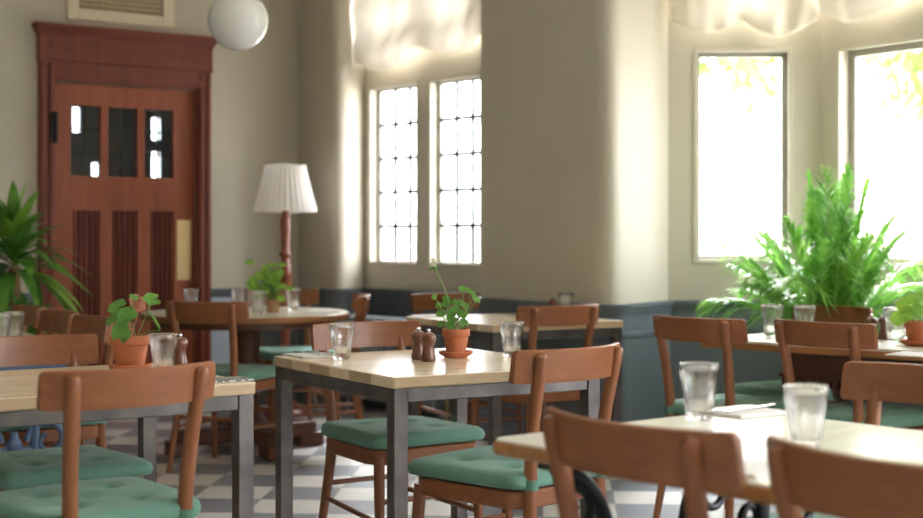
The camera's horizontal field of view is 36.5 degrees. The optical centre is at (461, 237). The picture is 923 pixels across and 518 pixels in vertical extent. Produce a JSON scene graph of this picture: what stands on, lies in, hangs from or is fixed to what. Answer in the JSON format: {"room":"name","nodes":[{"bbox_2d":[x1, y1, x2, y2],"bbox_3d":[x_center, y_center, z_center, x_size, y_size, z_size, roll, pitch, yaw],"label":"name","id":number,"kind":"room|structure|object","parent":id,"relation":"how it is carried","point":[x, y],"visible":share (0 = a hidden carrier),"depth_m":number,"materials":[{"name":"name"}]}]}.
{"room":"restaurant","nodes":[
{"label":"restaurant","id":0,"kind":"room"},
{"bbox_2d":[71,106,170,177],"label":"window","id":1,"kind":"structure","parent":0,"point":[91,113],"depth_m":10.61,"materials":[{"name":"glass"}]},
{"bbox_2d":[0,0,297,362],"bbox_3d":[-4.104,-0.500,7.777,7.475,3.300,0.160,0,0,-36],"label":"wall","id":2,"kind":"structure","parent":0,"point":[254,90],"depth_m":9.48,"materials":[{"name":"beige paint"}]},
{"bbox_2d":[23,293,32,303],"bbox_3d":[-4.795,0.745,7.158,5.312,0.810,0.050,0,0,-36],"label":"trim","id":3,"kind":"structure","parent":2,"relation":"attached to","point":[28,296],"depth_m":8.66,"materials":[{"name":"blue paint"}]},
{"bbox_2d":[67,0,173,28],"bbox_3d":[-2.192,-1.591,9.029,0.716,0.420,0.030,0,0,-36],"label":"air vent","id":4,"kind":"object","parent":2,"relation":"in","point":[148,13],"visible":1,"depth_m":9.04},
{"bbox_2d":[80,0,162,15],"bbox_3d":[-2.193,-1.591,9.031,0.566,0.270,0.009,0,0,-36],"label":"grille","id":5,"kind":"object","parent":4,"relation":"attached to","point":[95,7],"depth_m":9.03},
{"bbox_2d":[31,21,216,365],"bbox_3d":[-2.192,-0.094,9.090,1.239,2.489,0.252,0,0,-36],"label":"door","id":6,"kind":"structure","parent":2,"relation":"in","point":[133,235],"depth_m":9.05,"materials":[{"name":"red wood"}]},
{"bbox_2d":[71,106,99,175],"bbox_3d":[-2.407,-0.620,8.945,0.197,0.446,0.017,0,0,-36],"label":"window pane","id":7,"kind":"object","parent":6,"relation":"attached to","point":[83,128],"depth_m":8.94,"materials":[{"name":"black"}]},
{"bbox_2d":[108,108,136,176],"bbox_3d":[-2.206,-0.620,9.088,0.197,0.446,0.017,0,0,-36],"label":"window pane","id":8,"kind":"object","parent":6,"relation":"attached to","point":[120,130],"depth_m":9.09,"materials":[{"name":"black glass"}]},
{"bbox_2d":[145,110,172,177],"bbox_3d":[-2.003,-0.620,9.233,0.200,0.446,0.017,0,0,-36],"label":"window pane","id":9,"kind":"object","parent":6,"relation":"attached to","point":[156,132],"depth_m":9.23,"materials":[{"name":"black"}]},
{"bbox_2d":[211,297,231,363],"bbox_3d":[-1.598,0.690,9.439,0.198,0.580,0.008,0,0,-36],"label":"trim","id":10,"kind":"structure","parent":2,"relation":"attached to","point":[220,343],"depth_m":9.42,"materials":[{"name":"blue paint"}]},
{"bbox_2d":[55,404,776,517],"bbox_3d":[0.091,1.180,3.229,9.301,0.060,12.751,0,0,-36],"label":"floor","id":11,"kind":"structure","parent":0,"point":[213,476],"depth_m":6.53,"materials":[{"name":"tile"}]},
{"bbox_2d":[11,304,45,445],"bbox_3d":[-2.130,0.731,6.223,0.538,0.843,0.463,0,0,-31],"label":"dining chair","id":12,"kind":"object","parent":11,"relation":"on","point":[32,312],"visible":0.15,"depth_m":6.42,"materials":[{"name":"brown wood"}]},
{"bbox_2d":[0,332,67,451],"bbox_3d":[-2.050,0.775,5.678,0.620,0.750,1.700,0,0,-31],"label":"pub table","id":13,"kind":"object","parent":11,"relation":"on","point":[14,443],"visible":0.26,"depth_m":5.03,"materials":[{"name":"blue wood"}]},
{"bbox_2d":[0,313,11,336],"bbox_3d":[-1.727,0.341,5.250,0.082,0.118,0.082,0,0,-14],"label":"tumbler","id":14,"kind":"object","parent":13,"relation":"on","point":[5,318],"visible":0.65,"depth_m":5.22,"materials":[{"name":"clear glass"}]},
{"bbox_2d":[2,311,24,335],"bbox_3d":[-1.712,0.341,5.350,0.082,0.118,0.082,0,0,-43],"label":"tumbler","id":15,"kind":"object","parent":13,"relation":"on","point":[17,316],"visible":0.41,"depth_m":5.32,"materials":[{"name":"clear glass"}]},
{"bbox_2d":[0,180,93,447],"bbox_3d":[-2.296,0.425,7.151,0.852,1.450,0.869,0,0,0],"label":"dracaena","id":16,"kind":"object","parent":11,"relation":"on","point":[16,235],"visible":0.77,"depth_m":7.09,"materials":[{"name":"plant"}]},
{"bbox_2d":[0,315,116,448],"bbox_3d":[-1.606,0.731,5.363,0.538,0.843,0.463,0,0,-31],"label":"dining chair","id":17,"kind":"object","parent":11,"relation":"on","point":[81,324],"visible":0.12,"depth_m":5.31,"materials":[{"name":"brown wood"}]},
{"bbox_2d":[1,421,102,431],"bbox_3d":[-1.639,0.677,5.343,0.460,0.054,0.463,0,0,-31],"label":"seat cushion","id":18,"kind":"object","parent":17,"relation":"on","point":[91,426],"depth_m":5.23,"materials":[{"name":"green fabric"}]},
{"bbox_2d":[38,309,78,447],"bbox_3d":[-1.866,0.731,5.793,0.538,0.843,0.463,0,0,-31],"label":"dining chair","id":19,"kind":"object","parent":11,"relation":"on","point":[54,321],"visible":0.09,"depth_m":6.02,"materials":[{"name":"brown wood"}]},
{"bbox_2d":[0,334,152,490],"bbox_3d":[-1.241,0.731,4.215,0.463,0.843,0.538,0,0,-37],"label":"dining chair","id":20,"kind":"object","parent":11,"relation":"on","point":[19,469],"visible":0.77,"depth_m":4.24,"materials":[{"name":"green fabric"}]},
{"bbox_2d":[0,445,152,489],"bbox_3d":[-1.218,0.677,4.184,0.463,0.054,0.460,0,0,-37],"label":"seat cushion","id":21,"kind":"object","parent":20,"relation":"on","point":[19,469],"depth_m":4.07,"materials":[{"name":"green fabric"}]},
{"bbox_2d":[0,361,215,517],"bbox_3d":[-0.920,0.731,3.537,0.463,0.843,0.538,0,0,-39],"label":"dining chair","id":22,"kind":"object","parent":11,"relation":"on","point":[72,392],"visible":1,"depth_m":3.40,"materials":[{"name":"brown wood"}]},
{"bbox_2d":[0,476,200,517],"bbox_3d":[-0.945,0.677,3.567,0.463,0.054,0.460,0,0,-39],"label":"seat cushion","id":23,"kind":"object","parent":22,"relation":"on","point":[123,496],"depth_m":3.48,"materials":[{"name":"green fabric"}]},
{"bbox_2d":[0,363,254,517],"bbox_3d":[-1.127,0.775,3.953,0.840,0.750,0.740,0,0,-35],"label":"dining table","id":24,"kind":"object","parent":11,"relation":"on","point":[18,388],"visible":0.48,"depth_m":3.87,"materials":[{"name":"brown wood"}]},
{"bbox_2d":[106,293,160,368],"bbox_3d":[-0.987,0.282,4.197,0.144,0.235,0.130,0,0,-34],"label":"begonias","id":25,"kind":"object","parent":24,"relation":"on","point":[129,349],"visible":0.99,"depth_m":4.17,"materials":[{"name":"plant"}]},
{"bbox_2d":[109,334,149,365],"bbox_3d":[-0.993,0.339,4.195,0.120,0.096,0.120,0,0,0],"label":"pot","id":26,"kind":"object","parent":25,"relation":"attached to","point":[128,349],"depth_m":4.15,"materials":[{"name":"ceramic"}]},
{"bbox_2d":[149,333,177,366],"bbox_3d":[-0.876,0.341,4.118,0.082,0.118,0.082,0,0,-44],"label":"tumbler","id":27,"kind":"object","parent":24,"relation":"on","point":[163,346],"visible":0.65,"depth_m":4.09,"materials":[{"name":"clear glass"}]},
{"bbox_2d":[174,333,187,364],"bbox_3d":[-0.873,0.347,4.341,0.048,0.104,0.048,0,0,0],"label":"pepper mill","id":28,"kind":"object","parent":24,"relation":"on","point":[180,356],"visible":0.7,"depth_m":4.33,"materials":[{"name":"brown wood"}]},
{"bbox_2d":[215,376,254,381],"bbox_3d":[-0.663,0.398,3.944,0.130,0.003,0.100,0,0,-35],"label":"napkin","id":29,"kind":"object","parent":24,"relation":"on","point":[230,378],"visible":0.76,"depth_m":3.94,"materials":[{"name":"grey fabric"}]},
{"bbox_2d":[165,301,275,472],"bbox_3d":[-1.185,0.731,7.027,0.463,0.843,0.538,0,0,20],"label":"dining chair","id":30,"kind":"object","parent":11,"relation":"on","point":[263,374],"visible":0.49,"depth_m":6.84,"materials":[{"name":"brown wood"}]},
{"bbox_2d":[215,364,275,380],"bbox_3d":[-1.171,0.677,7.064,0.463,0.054,0.460,0,0,20],"label":"seat cushion","id":31,"kind":"object","parent":30,"relation":"on","point":[259,372],"depth_m":6.95,"materials":[{"name":"green fabric"}]},
{"bbox_2d":[140,307,349,460],"bbox_3d":[-1.170,0.775,7.600,1.122,0.750,1.122,0,0,-23],"label":"round table","id":32,"kind":"object","parent":11,"relation":"on","point":[305,433],"visible":0.59,"depth_m":7.41,"materials":[{"name":"brown wood"}]},
{"bbox_2d":[183,289,198,301],"bbox_3d":[-1.497,0.341,7.750,0.082,0.118,0.082,0,0,-4],"label":"tumbler","id":33,"kind":"object","parent":32,"relation":"on","point":[191,295],"visible":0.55,"depth_m":7.72,"materials":[{"name":"clear glass"}]},
{"bbox_2d":[231,287,244,301],"bbox_3d":[-1.269,0.341,7.950,0.082,0.118,0.082,0,0,-36],"label":"tumbler","id":34,"kind":"object","parent":32,"relation":"on","point":[237,293],"visible":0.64,"depth_m":7.92,"materials":[{"name":"clear glass"}]},
{"bbox_2d":[250,291,265,314],"bbox_3d":[-1.061,0.338,7.300,0.086,0.124,0.086,0,0,-20],"label":"tumbler","id":35,"kind":"object","parent":32,"relation":"on","point":[258,298],"visible":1,"depth_m":7.27,"materials":[{"name":"clear glass"}]},
{"bbox_2d":[245,259,293,312],"bbox_3d":[-1.028,0.256,7.500,0.270,0.288,0.163,0,0,0],"label":"potted herb","id":36,"kind":"object","parent":32,"relation":"on","point":[270,285],"visible":0.98,"depth_m":7.47,"materials":[{"name":"plant"}]},
{"bbox_2d":[265,298,280,312],"bbox_3d":[-1.010,0.362,7.500,0.084,0.075,0.084,0,0,0],"label":"pot","id":37,"kind":"object","parent":36,"relation":"attached to","point":[272,304],"depth_m":7.47,"materials":[{"name":"ceramic"}]},
{"bbox_2d":[286,289,300,309],"bbox_3d":[-0.930,0.341,7.750,0.082,0.118,0.082,0,0,6],"label":"tumbler","id":38,"kind":"object","parent":32,"relation":"on","point":[293,297],"visible":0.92,"depth_m":7.72,"materials":[{"name":"clear glass"}]},
{"bbox_2d":[306,310,338,311],"bbox_3d":[-0.757,0.397,7.600,0.160,0.006,0.140,0,0,-17],"label":"napkin","id":39,"kind":"object","parent":32,"relation":"on","point":[306,310],"visible":1,"depth_m":7.58,"materials":[{"name":"white paper"}]},
{"bbox_2d":[261,412,294,421],"bbox_3d":[-1.208,1.121,8.750,0.335,0.060,0.219,0,0,0],"label":"coiled cable","id":40,"kind":"object","parent":11,"relation":"on","point":[265,414],"visible":0.03,"depth_m":8.83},
{"bbox_2d":[254,163,318,417],"bbox_3d":[-1.113,0.336,9.100,0.474,1.628,0.412,0,0,0],"label":"floor lamp","id":41,"kind":"object","parent":11,"relation":"on","point":[285,188],"visible":0.66,"depth_m":8.98,"materials":[{"name":"white fabric"}]},
{"bbox_2d":[246,288,339,421],"bbox_3d":[-1.007,0.731,8.330,0.463,0.843,0.538,0,0,-24],"label":"dining chair","id":42,"kind":"object","parent":11,"relation":"on","point":[308,296],"visible":0.34,"depth_m":8.37,"materials":[{"name":"brown wood"}]},
{"bbox_2d":[260,346,332,359],"bbox_3d":[-0.991,0.677,8.294,0.463,0.054,0.460,0,0,-24],"label":"seat cushion","id":43,"kind":"object","parent":42,"relation":"on","point":[266,353],"depth_m":8.13,"materials":[{"name":"green fabric"}]},
{"bbox_2d":[272,293,370,430],"bbox_3d":[-0.765,0.731,7.654,0.538,0.843,0.463,0,0,-7],"label":"dining chair","id":44,"kind":"object","parent":11,"relation":"on","point":[360,303],"visible":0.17,"depth_m":7.50,"materials":[{"name":"brown wood"}]},
{"bbox_2d":[339,314,450,420],"bbox_3d":[-0.425,0.828,8.964,0.140,0.645,1.051,0,0,-41],"label":"radiator","id":45,"kind":"object","parent":11,"relation":"on","point":[441,405],"visible":0.23,"depth_m":8.91,"materials":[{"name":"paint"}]},
{"bbox_2d":[310,320,484,517],"bbox_3d":[-0.240,0.731,4.960,0.463,0.843,0.538,0,0,-34],"label":"dining chair","id":46,"kind":"object","parent":11,"relation":"on","point":[364,441],"visible":0.76,"depth_m":4.88,"materials":[{"name":"green fabric"}]},
{"bbox_2d":[321,416,484,448],"bbox_3d":[-0.218,0.677,4.927,0.463,0.054,0.460,0,0,-34],"label":"seat cushion","id":47,"kind":"object","parent":46,"relation":"on","point":[423,432],"depth_m":4.81,"materials":[{"name":"green fabric"}]},
{"bbox_2d":[274,348,599,517],"bbox_3d":[-0.098,0.775,4.571,0.745,0.750,0.850,0,0,-31],"label":"dining table","id":48,"kind":"object","parent":11,"relation":"on","point":[392,377],"visible":0.77,"depth_m":4.34,"materials":[{"name":"brown wood"}]},
{"bbox_2d":[283,352,332,358],"bbox_3d":[-0.507,0.397,4.746,0.140,0.006,0.170,0,0,-32],"label":"napkin","id":49,"kind":"object","parent":48,"relation":"on","point":[299,355],"visible":0.76,"depth_m":4.70,"materials":[{"name":"white paper"}]},
{"bbox_2d":[293,351,319,354],"bbox_3d":[-0.525,0.391,4.764,0.020,0.002,0.175,0,0,-34],"label":"fork","id":50,"kind":"object","parent":49,"relation":"on","point":[293,351],"visible":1,"depth_m":4.78,"materials":[{"name":"metal"}]},
{"bbox_2d":[306,351,332,355],"bbox_3d":[-0.476,0.391,4.739,0.014,0.002,0.205,0,0,-31],"label":"knife","id":51,"kind":"object","parent":49,"relation":"on","point":[306,351],"visible":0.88,"depth_m":4.74,"materials":[{"name":"metal"}]},
{"bbox_2d":[330,323,353,359],"bbox_3d":[-0.393,0.341,4.609,0.082,0.118,0.082,0,0,-21],"label":"tumbler","id":52,"kind":"object","parent":48,"relation":"on","point":[342,334],"visible":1,"depth_m":4.58,"materials":[{"name":"clear glass"}]},
{"bbox_2d":[411,327,423,359],"bbox_3d":[-0.142,0.346,4.609,0.048,0.106,0.048,0,0,0],"label":"pepper mill","id":53,"kind":"object","parent":48,"relation":"on","point":[417,349],"visible":0.8,"depth_m":4.59,"materials":[{"name":"brown wood"}]},
{"bbox_2d":[421,329,435,361],"bbox_3d":[-0.107,0.346,4.534,0.048,0.106,0.049,0,0,0],"label":"pepper mill","id":54,"kind":"object","parent":48,"relation":"on","point":[428,339],"visible":1,"depth_m":4.52,"materials":[{"name":"brown wood"}]},
{"bbox_2d":[426,257,480,357],"bbox_3d":[-0.028,0.232,4.691,0.167,0.335,0.117,0,0,29],"label":"geranium","id":55,"kind":"object","parent":48,"relation":"on","point":[455,338],"visible":1,"depth_m":4.66,"materials":[{"name":"plant"}]},
{"bbox_2d":[442,328,469,351],"bbox_3d":[-0.018,0.346,4.686,0.094,0.083,0.094,0,0,0],"label":"pot","id":56,"kind":"object","parent":55,"relation":"on","point":[455,339],"depth_m":4.65,"materials":[{"name":"ceramic"}]},
{"bbox_2d":[500,321,523,356],"bbox_3d":[0.170,0.341,4.706,0.082,0.118,0.082,0,0,38],"label":"tumbler","id":57,"kind":"object","parent":48,"relation":"on","point":[511,331],"visible":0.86,"depth_m":4.68,"materials":[{"name":"clear glass"}]},
{"bbox_2d":[410,292,520,434],"bbox_3d":[0.017,0.731,7.680,0.463,0.843,0.538,0,0,-36],"label":"dining chair","id":58,"kind":"object","parent":11,"relation":"on","point":[420,302],"visible":0.07,"depth_m":7.80,"materials":[{"name":"brown wood"}]},
{"bbox_2d":[406,313,622,444],"bbox_3d":[0.251,0.775,6.971,0.750,0.750,0.835,0,0,-31],"label":"dining table","id":59,"kind":"object","parent":11,"relation":"on","point":[486,327],"visible":0.49,"depth_m":6.71,"materials":[{"name":"brown wood"}]},
{"bbox_2d":[411,314,446,316],"bbox_3d":[-0.161,0.397,7.150,0.150,0.006,0.140,0,0,-29],"label":"napkin","id":60,"kind":"object","parent":59,"relation":"on","point":[430,315],"visible":0.78,"depth_m":7.12,"materials":[{"name":"white paper"}]},
{"bbox_2d":[549,297,556,305],"bbox_3d":[0.469,0.350,7.179,0.045,0.099,0.045,0,0,0],"label":"pepper mill","id":61,"kind":"object","parent":59,"relation":"on","point":[552,302],"visible":0.56,"depth_m":7.16,"materials":[{"name":"brown wood"}]},
{"bbox_2d":[558,292,573,305],"bbox_3d":[0.532,0.339,7.134,0.084,0.120,0.084,0,0,-25],"label":"tumbler","id":62,"kind":"object","parent":59,"relation":"on","point":[565,298],"visible":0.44,"depth_m":7.10,"materials":[{"name":"clear glass"}]},
{"bbox_2d":[408,342,623,517],"bbox_3d":[0.171,0.731,4.143,0.538,0.843,0.463,0,0,45],"label":"dining chair","id":63,"kind":"object","parent":11,"relation":"on","point":[476,475],"visible":0.72,"depth_m":3.96,"materials":[{"name":"brown wood"}]},
{"bbox_2d":[408,445,595,489],"bbox_3d":[0.144,0.677,4.170,0.460,0.054,0.463,0,0,45],"label":"seat cushion","id":64,"kind":"object","parent":63,"relation":"on","point":[476,468],"depth_m":4.04,"materials":[{"name":"green fabric"}]},
{"bbox_2d":[470,304,598,438],"bbox_3d":[0.351,0.731,6.631,0.463,0.843,0.538,0,0,-31],"label":"dining chair","id":65,"kind":"object","parent":11,"relation":"on","point":[533,317],"visible":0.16,"depth_m":6.43,"materials":[{"name":"brown wood"}]},
{"bbox_2d":[541,406,746,517],"bbox_3d":[0.449,0.731,2.521,0.538,0.843,0.463,0,0,-38],"label":"dining chair","id":66,"kind":"object","parent":11,"relation":"on","point":[695,461],"visible":1,"depth_m":2.30,"materials":[{"name":"brown wood"}]},
{"bbox_2d":[493,414,922,517],"bbox_3d":[0.761,0.775,2.542,0.775,0.750,1.300,0,0,-39],"label":"pub table","id":67,"kind":"object","parent":11,"relation":"on","point":[867,440],"visible":0.39,"depth_m":2.82,"materials":[{"name":"brown wood"}]},
{"bbox_2d":[679,361,718,420],"bbox_3d":[0.522,0.337,3.077,0.087,0.125,0.087,0,0,-13],"label":"tumbler","id":68,"kind":"object","parent":67,"relation":"on","point":[699,379],"visible":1,"depth_m":3.05,"materials":[{"name":"clear glass"}]},
{"bbox_2d":[713,405,785,418],"bbox_3d":[0.643,0.397,3.209,0.170,0.006,0.160,0,0,-36],"label":"napkin","id":69,"kind":"object","parent":67,"relation":"on","point":[756,412],"visible":0.73,"depth_m":3.17,"materials":[{"name":"white fabric"}]},
{"bbox_2d":[713,405,756,410],"bbox_3d":[0.616,0.391,3.208,0.175,0.002,0.020,0,0,-38],"label":"fork","id":70,"kind":"object","parent":69,"relation":"on","point":[747,405],"visible":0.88,"depth_m":3.22,"materials":[{"name":"metal"}]},
{"bbox_2d":[722,404,775,411],"bbox_3d":[0.666,0.391,3.219,0.205,0.002,0.016,0,0,-44],"label":"knife","id":71,"kind":"object","parent":69,"relation":"on","point":[767,405],"visible":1,"depth_m":3.22,"materials":[{"name":"metal"}]},
{"bbox_2d":[744,459,768,478],"bbox_3d":[0.509,0.397,2.414,0.150,0.006,0.120,0,0,-39],"label":"napkin","id":72,"kind":"object","parent":67,"relation":"on","point":[754,468],"visible":0.39,"depth_m":2.39,"materials":[{"name":"white paper"}]},
{"bbox_2d":[783,383,828,447],"bbox_3d":[0.653,0.339,2.654,0.084,0.120,0.084,0,0,31],"label":"tumbler","id":73,"kind":"object","parent":67,"relation":"on","point":[805,403],"visible":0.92,"depth_m":2.63,"materials":[{"name":"clear glass"}]},
{"bbox_2d":[653,314,785,517],"bbox_3d":[1.073,0.731,5.624,0.538,0.843,0.463,0,0,-41],"label":"dining chair","id":74,"kind":"object","parent":11,"relation":"on","point":[727,332],"visible":0.5,"depth_m":5.47,"materials":[{"name":"brown wood"}]},
{"bbox_2d":[663,394,785,413],"bbox_3d":[1.102,0.677,5.650,0.460,0.054,0.463,0,0,-41],"label":"seat cushion","id":75,"kind":"object","parent":74,"relation":"on","point":[671,405],"depth_m":5.60,"materials":[{"name":"green fabric"}]},
{"bbox_2d":[734,304,872,403],"bbox_3d":[1.518,0.731,6.232,0.538,0.843,0.463,0,0,-33],"label":"dining chair","id":76,"kind":"object","parent":11,"relation":"on","point":[847,314],"visible":0.17,"depth_m":6.27,"materials":[{"name":"brown wood"}]},
{"bbox_2d":[734,380,835,400],"bbox_3d":[1.486,0.677,6.211,0.460,0.054,0.463,0,0,-33],"label":"seat cushion","id":77,"kind":"object","parent":76,"relation":"on","point":[774,388],"depth_m":6.13,"materials":[{"name":"green fabric"}]},
{"bbox_2d":[693,163,922,333],"bbox_3d":[1.753,0.396,6.760,1.255,1.507,1.299,0,0,25],"label":"potted fern","id":78,"kind":"object","parent":11,"relation":"on","point":[836,277],"visible":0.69,"depth_m":6.64,"materials":[{"name":"plant"}]},
{"bbox_2d":[701,333,922,401],"bbox_3d":[1.934,0.785,5.459,1.900,0.730,0.700,0,0,43],"label":"table","id":79,"kind":"object","parent":11,"relation":"on","point":[817,365],"visible":0.41,"depth_m":5.58,"materials":[{"name":"brown wood"}]},
{"bbox_2d":[761,304,782,336],"bbox_3d":[1.320,0.352,5.950,0.094,0.136,0.094,0,0,-24],"label":"tumbler","id":80,"kind":"object","parent":79,"relation":"on","point":[769,312],"visible":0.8,"depth_m":5.92,"materials":[{"name":"clear glass"}]},
{"bbox_2d":[794,305,815,321],"bbox_3d":[1.472,0.355,6.000,0.090,0.130,0.090,0,0,-31],"label":"tumbler","id":81,"kind":"object","parent":79,"relation":"on","point":[802,312],"visible":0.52,"depth_m":5.96,"materials":[{"name":"clear glass"}]},
{"bbox_2d":[866,314,877,336],"bbox_3d":[1.677,0.365,5.720,0.050,0.109,0.050,0,0,0],"label":"pepper mill","id":82,"kind":"object","parent":79,"relation":"on","point":[871,320],"visible":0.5,"depth_m":5.70,"materials":[{"name":"brown wood"}]},
{"bbox_2d":[878,313,886,339],"bbox_3d":[1.744,0.365,5.780,0.050,0.109,0.050,0,0,0],"label":"pepper mill","id":83,"kind":"object","parent":79,"relation":"on","point":[882,335],"visible":0.55,"depth_m":5.76,"materials":[{"name":"brown wood"}]},
{"bbox_2d":[883,307,905,342],"bbox_3d":[1.738,0.349,5.600,0.098,0.141,0.098,0,0,34],"label":"tumbler","id":84,"kind":"object","parent":79,"relation":"on","point":[894,333],"visible":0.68,"depth_m":5.57,"materials":[{"name":"clear glass"}]},
{"bbox_2d":[885,351,922,356],"bbox_3d":[1.623,0.417,5.020,0.150,0.006,0.160,0,0,40],"label":"napkin","id":85,"kind":"object","parent":79,"relation":"on","point":[902,353],"visible":1,"depth_m":4.99,"materials":[{"name":"white paper"}]},
{"bbox_2d":[890,291,922,346],"bbox_3d":[1.750,0.312,5.447,0.190,0.214,0.141,0,0,0],"label":"potted plant","id":86,"kind":"object","parent":79,"relation":"on","point":[905,315],"visible":1,"depth_m":5.42,"materials":[{"name":"plant"}]},
{"bbox_2d":[903,320,922,340],"bbox_3d":[1.777,0.365,5.450,0.110,0.085,0.110,0,0,0],"label":"pot","id":87,"kind":"object","parent":86,"relation":"attached to","point":[914,328],"depth_m":5.41,"materials":[{"name":"ceramic"}]},
{"bbox_2d":[746,361,922,517],"bbox_3d":[0.945,0.731,3.221,0.538,0.843,0.463,0,0,-36],"label":"dining chair","id":88,"kind":"object","parent":11,"relation":"on","point":[873,382],"visible":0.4,"depth_m":3.46,"materials":[{"name":"brown wood"}]},
{"bbox_2d":[746,511,835,517],"bbox_3d":[0.913,0.677,3.198,0.460,0.054,0.463,0,0,-36],"label":"seat cushion","id":89,"kind":"object","parent":88,"relation":"on","point":[772,515],"depth_m":3.27,"materials":[{"name":"green fabric"}]},
{"bbox_2d":[765,434,922,517],"bbox_3d":[0.772,0.731,2.136,0.538,0.843,0.463,0,0,-35],"label":"dining chair","id":90,"kind":"object","parent":11,"relation":"on","point":[827,482],"visible":1,"depth_m":2.01,"materials":[{"name":"brown wood"}]},
{"bbox_2d":[774,318,922,430],"bbox_3d":[1.500,0.731,5.342,0.538,0.843,0.463,0,0,-38],"label":"dining chair","id":91,"kind":"object","parent":11,"relation":"on","point":[854,337],"visible":0.45,"depth_m":5.17,"materials":[{"name":"brown wood"}]},
{"bbox_2d":[825,401,922,427],"bbox_3d":[1.531,0.677,5.366,0.460,0.054,0.463,0,0,-38],"label":"seat cushion","id":92,"kind":"object","parent":91,"relation":"on","point":[896,416],"depth_m":5.21,"materials":[{"name":"green fabric"}]},
{"bbox_2d":[298,0,820,303],"bbox_3d":[0.131,-0.500,8.403,3.831,3.300,1.222,0,0,37],"label":"wall","id":93,"kind":"structure","parent":0,"point":[587,105],"depth_m":7.66,"materials":[{"name":"beige paint"}]},
{"bbox_2d":[368,80,418,265],"bbox_3d":[-0.423,-0.424,9.396,0.106,1.216,0.538,0,0,-41],"label":"window","id":94,"kind":"structure","parent":93,"relation":"in","point":[410,85],"depth_m":9.47,"materials":[{"name":"paint"}]},
{"bbox_2d":[352,0,480,70],"bbox_3d":[-0.281,-1.572,8.979,0.125,0.936,1.360,0,0,-41],"label":"blind","id":95,"kind":"object","parent":93,"relation":"attached to","point":[385,30],"visible":0.98,"depth_m":9.02,"materials":[{"name":"beige fabric"}]},
{"bbox_2d":[428,72,480,267],"bbox_3d":[-0.006,-0.424,8.922,0.106,1.216,0.528,0,0,-41],"label":"window","id":96,"kind":"structure","parent":93,"relation":"in","point":[472,77],"depth_m":9.00,"materials":[{"name":"paint"}]},
{"bbox_2d":[693,47,792,263],"bbox_3d":[1.540,-0.450,7.702,0.544,1.184,0.096,0,0,0],"label":"window","id":97,"kind":"structure","parent":93,"relation":"in","point":[785,53],"depth_m":7.66,"materials":[{"name":"paint"}]},
{"bbox_2d":[670,0,818,36],"bbox_3d":[1.529,-1.562,7.562,0.800,0.956,0.128,0,0,0],"label":"blind","id":98,"kind":"object","parent":93,"relation":"attached to","point":[777,18],"visible":1,"depth_m":7.53,"materials":[{"name":"beige fabric"}]},
{"bbox_2d":[821,0,922,302],"bbox_3d":[2.910,-0.500,6.093,1.029,3.300,3.779,0,0,-15],"label":"wall","id":99,"kind":"structure","parent":0,"point":[905,19],"depth_m":7.58,"materials":[{"name":"beige paint"}]},
{"bbox_2d":[818,0,922,22],"bbox_3d":[2.259,-1.582,7.070,0.130,0.917,1.133,0,0,-36],"label":"blind","id":100,"kind":"object","parent":99,"relation":"attached to","point":[847,11],"visible":1,"depth_m":7.29,"materials":[{"name":"beige fabric"}]},
{"bbox_2d":[836,35,922,268],"bbox_3d":[2.313,-0.438,7.272,0.126,1.189,0.824,0,0,-36],"label":"window","id":101,"kind":"structure","parent":99,"relation":"in","point":[853,54],"depth_m":7.56,"materials":[{"name":"paint"}]},
{"bbox_3d":[-0.497,-2.200,2.773,13.039,0.100,14.256,0,0,0],"label":"ceiling","id":102,"kind":"structure","parent":0,"visible":0},
{"bbox_2d":[208,0,267,50],"bbox_3d":[-1.117,-1.544,7.000,0.300,1.212,0.300,0,0,0],"label":"pendant lamp","id":103,"kind":"object","parent":102,"relation":"hanging from","point":[237,25],"visible":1,"depth_m":6.89,"materials":[{"name":"white glass"}]},
{"label":"outside","id":104,"kind":"structure","parent":0,"visible":0},
{"bbox_3d":[10.000,1.500,20.000,100.000,0.100,100.000,0,0,0],"label":"ground","id":105,"kind":"structure","parent":104,"visible":0},
{"bbox_2d":[383,226,922,261],"bbox_3d":[7.070,0.635,20.544,24.000,1.630,0.400,0,0,11],"label":"wall","id":106,"kind":"structure","parent":105,"relation":"on","point":[736,237],"depth_m":21.05,"materials":[{"name":"white"}]},
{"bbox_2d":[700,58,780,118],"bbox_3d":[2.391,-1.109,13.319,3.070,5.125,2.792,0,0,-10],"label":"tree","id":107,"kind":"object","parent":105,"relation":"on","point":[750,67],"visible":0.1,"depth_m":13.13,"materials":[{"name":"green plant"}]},
{"bbox_2d":[700,100,922,225],"bbox_3d":[8.750,-0.900,33.000,9.300,4.700,6.800,0,0,0],"label":"house","id":108,"kind":"structure","parent":105,"relation":"on","point":[740,154],"depth_m":30.00,"materials":[{"name":"white"}]},
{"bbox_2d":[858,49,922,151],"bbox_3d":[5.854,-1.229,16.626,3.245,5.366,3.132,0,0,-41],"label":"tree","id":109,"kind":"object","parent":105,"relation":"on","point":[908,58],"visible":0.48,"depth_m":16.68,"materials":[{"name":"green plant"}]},
{"bbox_3d":[4.512,-0.500,2.030,3.244,3.300,4.299,0,0,0],"label":"wall","id":110,"kind":"structure","parent":0,"visible":0},
{"bbox_2d":[211,287,922,440],"bbox_3d":[2.784,0.745,5.199,1.783,0.810,12.157,0,0,-39],"label":"wainscoting","id":111,"kind":"structure","parent":110,"relation":"attached to","point":[643,393],"depth_m":7.64,"materials":[{"name":"blue paint"}]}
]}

